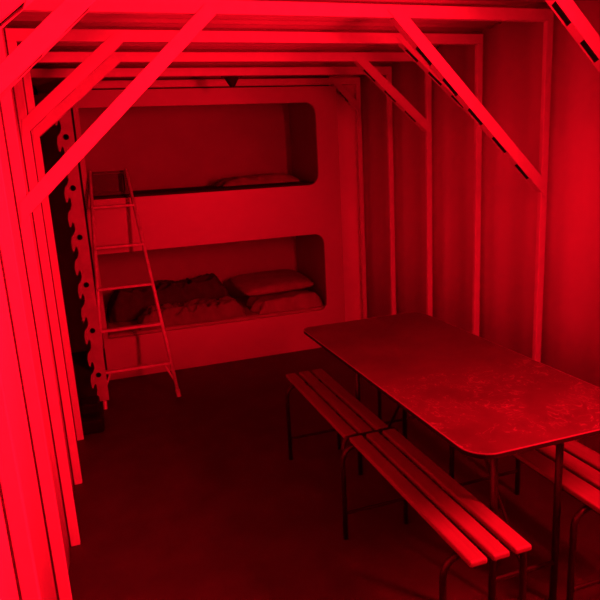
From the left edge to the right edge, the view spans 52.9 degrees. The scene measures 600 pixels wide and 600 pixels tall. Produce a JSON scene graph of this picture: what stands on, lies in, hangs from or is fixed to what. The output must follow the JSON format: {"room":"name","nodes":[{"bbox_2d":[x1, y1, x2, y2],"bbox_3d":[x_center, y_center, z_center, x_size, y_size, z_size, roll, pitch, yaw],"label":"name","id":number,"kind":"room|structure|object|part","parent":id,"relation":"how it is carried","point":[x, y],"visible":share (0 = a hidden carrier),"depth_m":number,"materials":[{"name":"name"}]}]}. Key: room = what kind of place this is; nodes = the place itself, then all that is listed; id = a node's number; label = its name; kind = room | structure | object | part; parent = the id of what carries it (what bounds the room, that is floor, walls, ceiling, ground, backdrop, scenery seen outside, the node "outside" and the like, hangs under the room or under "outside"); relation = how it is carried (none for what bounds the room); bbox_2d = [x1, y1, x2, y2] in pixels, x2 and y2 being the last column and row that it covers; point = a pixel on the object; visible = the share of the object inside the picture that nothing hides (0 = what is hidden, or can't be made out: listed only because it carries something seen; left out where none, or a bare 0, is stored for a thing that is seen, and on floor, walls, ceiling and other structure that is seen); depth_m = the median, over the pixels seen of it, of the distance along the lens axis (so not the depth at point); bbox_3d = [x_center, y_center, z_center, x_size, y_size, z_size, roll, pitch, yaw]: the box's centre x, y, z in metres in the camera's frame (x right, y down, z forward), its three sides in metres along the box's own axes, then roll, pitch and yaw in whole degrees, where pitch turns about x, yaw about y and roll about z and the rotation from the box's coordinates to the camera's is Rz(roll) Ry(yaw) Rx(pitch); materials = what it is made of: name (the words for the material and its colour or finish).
{"room":"underground bunker","nodes":[
{"label":"underground bunker","id":0,"kind":"room"},
{"bbox_2d":[0,26,76,599],"bbox_3d":[-0.648,0.223,1.151,0.016,2.245,4.860,-7,14,-17],"label":"wall","id":1,"kind":"structure","parent":0,"point":[9,357],"depth_m":1.89,"materials":[{"name":"paint"}]},
{"bbox_2d":[34,93,104,352],"bbox_3d":[-1.182,-0.749,5.459,3.213,2.255,0.050,-7,14,-17],"label":"wall","id":2,"kind":"structure","parent":0,"point":[63,233],"depth_m":5.20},
{"bbox_2d":[5,0,548,94],"bbox_3d":[-0.159,-1.146,2.054,3.203,0.050,6.760,-7,14,-17],"label":"ceiling","id":3,"kind":"structure","parent":0,"point":[23,19],"depth_m":3.16,"materials":[{"name":"paint"}]},
{"bbox_2d":[68,347,599,599],"bbox_3d":[-0.032,1.047,2.563,3.213,0.060,6.860,-7,14,-17],"label":"floor","id":4,"kind":"structure","parent":0,"point":[198,494],"depth_m":2.80,"materials":[{"name":"concrete"}]},
{"bbox_2d":[0,0,41,599],"bbox_3d":[0.451,0.062,1.703,2.427,2.192,0.047,-7,14,-17],"label":"arch frame","id":5,"kind":"object","parent":4,"relation":"on","point":[10,479],"visible":1,"depth_m":1.38,"materials":[{"name":"metal"}]},
{"bbox_3d":[-0.676,0.234,1.345,0.038,2.140,0.026,-7,14,-17],"label":"post","id":6,"kind":"part","parent":5,"relation":"part of","materials":[{"name":"wood"}]},
{"bbox_2d":[88,169,180,409],"bbox_3d":[-1.216,-0.112,4.237,0.528,1.579,0.610,-7,14,-17],"label":"ladder","id":7,"kind":"object","parent":4,"relation":"on","point":[92,207],"visible":0.92,"depth_m":4.23,"materials":[{"name":"metal"}]},
{"bbox_3d":[-1.406,-0.088,4.178,0.025,1.579,0.615,-5,13,-8],"label":"rail","id":8,"kind":"part","parent":7,"relation":"part of","materials":[{"name":"metal"}]},
{"bbox_3d":[-1.054,-0.133,4.290,0.024,1.579,0.626,-11,15,-32],"label":"rail","id":9,"kind":"part","parent":7,"relation":"part of","materials":[{"name":"metal"}]},
{"bbox_2d":[73,86,344,379],"bbox_3d":[-0.729,-0.618,5.086,1.975,2.120,0.862,-7,14,-17],"label":"bunk bed","id":10,"kind":"object","parent":4,"relation":"on","point":[186,137],"visible":0.82,"depth_m":5.01,"materials":[{"name":"wood"}]},
{"bbox_3d":[-0.915,-0.694,5.460,1.825,2.120,0.020,-7,14,-17],"label":"panel","id":11,"kind":"part","parent":10,"relation":"part of","materials":[{"name":"wood"}]},
{"bbox_2d":[93,181,313,199],"bbox_3d":[-0.793,-0.807,5.029,1.805,0.256,0.792,-7,14,-17],"label":"mattress","id":12,"kind":"object","parent":10,"relation":"on","point":[155,192],"visible":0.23,"depth_m":4.73,"materials":[{"name":"fabric"}]},
{"bbox_2d":[92,170,129,195],"bbox_3d":[-1.417,-0.870,4.481,0.280,0.173,0.145,-7,14,-17],"label":"storage box","id":13,"kind":"object","parent":12,"relation":"on","point":[103,183],"visible":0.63,"depth_m":4.44,"materials":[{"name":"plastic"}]},
{"bbox_3d":[-1.422,-0.872,4.495,0.240,0.135,0.115,-7,14,-17],"label":"panel","id":14,"kind":"part","parent":13,"relation":"part of","materials":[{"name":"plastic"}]},
{"bbox_2d":[214,173,299,186],"bbox_3d":[-0.387,-1.053,5.244,0.712,0.078,0.449,-7,14,-17],"label":"pillow","id":15,"kind":"object","parent":12,"relation":"on","point":[275,177],"visible":1,"depth_m":5.09,"materials":[{"name":"fabric"}]},
{"bbox_2d":[106,296,324,337],"bbox_3d":[-0.741,0.138,5.248,1.805,0.113,0.792,-7,14,-17],"label":"mattress","id":16,"kind":"object","parent":10,"relation":"on","point":[242,301],"visible":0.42,"depth_m":4.91,"materials":[{"name":"fabric"}]},
{"bbox_2d":[107,273,229,322],"bbox_3d":[-1.147,-0.053,5.260,1.069,0.294,0.423,-7,14,-17],"label":"blanket","id":17,"kind":"object","parent":16,"relation":"on","point":[126,304],"visible":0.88,"depth_m":5.12,"materials":[{"name":"fabric"}]},
{"bbox_2d":[137,296,246,329],"bbox_3d":[-0.889,0.079,4.933,0.884,0.153,0.347,-7,14,-17],"label":"blanket","id":18,"kind":"object","parent":16,"relation":"on","point":[200,309],"visible":0.95,"depth_m":4.83,"materials":[{"name":"fabric"}]},
{"bbox_2d":[246,290,322,313],"bbox_3d":[-0.148,-0.013,5.231,0.618,0.120,0.430,-7,14,-17],"label":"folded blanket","id":19,"kind":"object","parent":16,"relation":"on","point":[296,299],"visible":0.88,"depth_m":5.09,"materials":[{"name":"fabric"}]},
{"bbox_2d":[228,269,314,295],"bbox_3d":[-0.260,-0.168,5.398,0.680,0.124,0.516,-9,14,-24],"label":"pillow","id":20,"kind":"object","parent":19,"relation":"on","point":[281,280],"visible":1,"depth_m":5.27,"materials":[{"name":"fabric"}]},
{"bbox_3d":[0.087,-0.727,5.361,0.020,2.120,0.831,-7,14,-17],"label":"panel","id":21,"kind":"part","parent":10,"relation":"part of","materials":[{"name":"wood"}]},
{"bbox_2d":[30,66,395,314],"bbox_3d":[-0.430,-0.481,4.260,2.427,2.192,0.034,-7,14,-17],"label":"arch frame","id":22,"kind":"object","parent":4,"relation":"on","point":[384,70],"visible":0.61,"depth_m":4.16,"materials":[{"name":"metal"}]},
{"bbox_2d":[221,76,241,86],"bbox_3d":[-0.457,-1.465,4.042,0.102,0.072,0.129,6,16,36],"label":"fitting","id":23,"kind":"object","parent":22,"relation":"hanging from","point":[231,80],"visible":1,"depth_m":4.01,"materials":[{"name":"black plastic"}]},
{"bbox_3d":[0.703,-0.601,4.621,0.038,2.140,0.026,-7,14,-17],"label":"post","id":24,"kind":"part","parent":22,"relation":"part of","materials":[{"name":"wood"}]},
{"bbox_2d":[23,52,432,440],"bbox_3d":[-0.254,-0.373,3.750,2.427,2.192,0.047,-7,14,-17],"label":"arch frame","id":25,"kind":"object","parent":4,"relation":"on","point":[362,60],"visible":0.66,"depth_m":3.49,"materials":[{"name":"wood"}]},
{"bbox_3d":[-1.381,-0.201,3.392,0.038,2.140,0.026,-7,14,-17],"label":"post","id":26,"kind":"part","parent":25,"relation":"part of","materials":[{"name":"wood"}]},
{"bbox_3d":[0.879,-0.492,4.109,0.038,2.140,0.026,-7,14,-17],"label":"post","id":27,"kind":"part","parent":25,"relation":"part of","materials":[{"name":"wood"}]},
{"bbox_2d":[93,77,366,318],"bbox_3d":[-0.527,-0.600,4.799,2.259,2.192,0.047,-7,14,-17],"label":"arch frame","id":28,"kind":"object","parent":4,"relation":"on","point":[354,103],"visible":0.7,"depth_m":4.81,"materials":[{"name":"wood"}]},
{"bbox_3d":[0.526,-0.709,5.132,0.038,2.140,0.026,-7,14,-17],"label":"post","id":29,"kind":"part","parent":28,"relation":"part of","materials":[{"name":"wood"}]},
{"bbox_2d":[5,28,482,484],"bbox_3d":[-0.078,-0.264,3.239,2.427,2.192,0.047,-7,14,-17],"label":"arch frame","id":30,"kind":"object","parent":4,"relation":"on","point":[111,40],"visible":0.81,"depth_m":2.93,"materials":[{"name":"metal"}]},
{"bbox_3d":[-1.205,-0.092,2.880,0.038,2.140,0.026,-7,14,-17],"label":"post","id":31,"kind":"part","parent":30,"relation":"part of","materials":[{"name":"metal"}]},
{"bbox_3d":[1.055,-0.383,3.597,0.038,2.140,0.026,-7,14,-17],"label":"post","id":32,"kind":"part","parent":30,"relation":"part of","materials":[{"name":"metal"}]},
{"bbox_2d":[0,0,553,545],"bbox_3d":[0.098,-0.155,2.727,2.427,2.192,0.047,-7,14,-17],"label":"arch frame","id":33,"kind":"object","parent":4,"relation":"on","point":[401,17],"visible":0.94,"depth_m":2.46,"materials":[{"name":"metal"}]},
{"bbox_3d":[-1.029,0.017,2.369,0.038,2.140,0.026,-7,14,-17],"label":"post","id":34,"kind":"part","parent":33,"relation":"part of","materials":[{"name":"metal"}]},
{"bbox_3d":[1.232,-0.275,3.085,0.038,2.140,0.026,-7,14,-17],"label":"post","id":35,"kind":"part","parent":33,"relation":"part of","materials":[{"name":"metal"}]},
{"bbox_2d":[0,0,599,599],"bbox_3d":[0.274,-0.047,2.215,2.427,2.192,0.047,-7,14,-17],"label":"arch frame","id":36,"kind":"object","parent":4,"relation":"on","point":[68,13],"visible":1,"depth_m":1.84,"materials":[{"name":"metal"}]},
{"bbox_3d":[-0.852,0.125,1.857,0.038,2.140,0.026,-7,14,-17],"label":"post","id":37,"kind":"part","parent":36,"relation":"part of","materials":[{"name":"wood"}]},
{"bbox_2d":[285,369,531,599],"bbox_3d":[0.314,0.770,2.543,0.305,0.450,1.698,-7,14,-17],"label":"slatted bench","id":38,"kind":"object","parent":4,"relation":"on","point":[473,556],"visible":1,"depth_m":2.17,"materials":[{"name":"brown wood"}]},
{"bbox_3d":[0.074,0.633,3.245,0.305,0.427,0.021,-7,14,-17],"label":"leg frame","id":39,"kind":"part","parent":38,"relation":"part of","materials":[{"name":"metal"}]},
{"bbox_3d":[0.316,0.783,2.540,0.305,0.427,0.021,-7,14,-17],"label":"leg frame","id":40,"kind":"part","parent":38,"relation":"part of","materials":[{"name":"metal"}]},
{"bbox_3d":[0.375,0.577,2.517,0.018,0.018,1.640,-7,14,-17],"label":"rail","id":41,"kind":"part","parent":38,"relation":"part of","materials":[{"name":"wood"}]},
{"bbox_3d":[0.559,0.932,1.836,0.305,0.427,0.021,-7,14,-17],"label":"leg frame","id":42,"kind":"part","parent":38,"relation":"part of","materials":[{"name":"metal"}]},
{"bbox_2d":[303,312,599,599],"bbox_3d":[0.575,0.610,2.508,0.667,0.750,1.481,-7,14,-17],"label":"folding table","id":43,"kind":"object","parent":4,"relation":"on","point":[486,399],"visible":0.98,"depth_m":2.12,"materials":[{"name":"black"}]},
{"bbox_3d":[0.288,0.531,2.973,0.025,0.724,0.025,-7,14,-17],"label":"leg","id":44,"kind":"part","parent":43,"relation":"part of","materials":[{"name":"metal"}]},
{"bbox_3d":[0.529,0.500,3.050,0.025,0.724,0.025,-7,14,-17],"label":"leg","id":45,"kind":"part","parent":43,"relation":"part of","materials":[{"name":"metal"}]},
{"bbox_3d":[0.555,0.246,2.424,0.667,0.003,1.481,-7,14,-17],"label":"edge trim","id":46,"kind":"part","parent":43,"relation":"part of","materials":[{"name":"metal"}]},
{"bbox_3d":[0.632,0.744,1.972,0.025,0.724,0.025,-7,14,-17],"label":"leg","id":47,"kind":"part","parent":43,"relation":"part of","materials":[{"name":"metal"}]},
{"bbox_3d":[0.874,0.713,2.049,0.025,0.724,0.025,-7,14,-17],"label":"leg","id":48,"kind":"part","parent":43,"relation":"part of","materials":[{"name":"metal"}]},
{"bbox_2d":[377,389,599,599],"bbox_3d":[0.833,0.705,2.702,0.371,0.450,1.600,-7,14,-17],"label":"slatted bench","id":49,"kind":"object","parent":4,"relation":"on","point":[581,464],"visible":0.25,"depth_m":2.14,"materials":[{"name":"brown wood"}]},
{"bbox_3d":[0.604,0.574,3.372,0.371,0.427,0.021,-7,14,-17],"label":"leg frame","id":50,"kind":"part","parent":49,"relation":"part of","materials":[{"name":"metal"}]},
{"bbox_3d":[0.834,0.716,2.704,0.371,0.427,0.021,-7,14,-17],"label":"leg frame","id":51,"kind":"part","parent":49,"relation":"part of","materials":[{"name":"metal"}]},
{"bbox_3d":[0.721,0.531,2.629,0.018,0.018,1.555,-7,14,-17],"label":"rail","id":52,"kind":"part","parent":49,"relation":"part of","materials":[{"name":"wood"}]},
{"bbox_3d":[1.062,0.857,2.042,0.371,0.427,0.021,-7,14,-17],"label":"leg frame","id":53,"kind":"part","parent":49,"relation":"part of","materials":[{"name":"metal"}]},
{"bbox_3d":[-1.335,0.711,3.839,0.155,0.160,0.370,-7,14,-17],"label":"block","id":54,"kind":"object","parent":4,"relation":"on","visible":0},
{"bbox_2d":[55,109,108,400],"bbox_3d":[-1.365,-0.278,3.768,0.099,1.920,0.072,-7,14,-17],"label":"upright","id":55,"kind":"object","parent":54,"relation":"on","point":[76,215],"visible":0.89,"depth_m":3.75,"materials":[{"name":"metal"}]},
{"bbox_2d":[358,0,599,453],"bbox_3d":[1.384,-0.265,2.772,0.032,2.245,6.760,-7,14,-17],"label":"wall","id":56,"kind":"structure","parent":0,"point":[512,51],"depth_m":3.38,"materials":[{"name":"paint"}]},
{"bbox_2d":[328,76,362,321],"bbox_3d":[0.411,-0.749,5.166,0.253,2.215,0.030,-7,14,-17],"label":"trim","id":57,"kind":"structure","parent":56,"relation":"attached to","point":[347,131],"depth_m":5.14,"materials":[{"name":"paint"}]}
]}

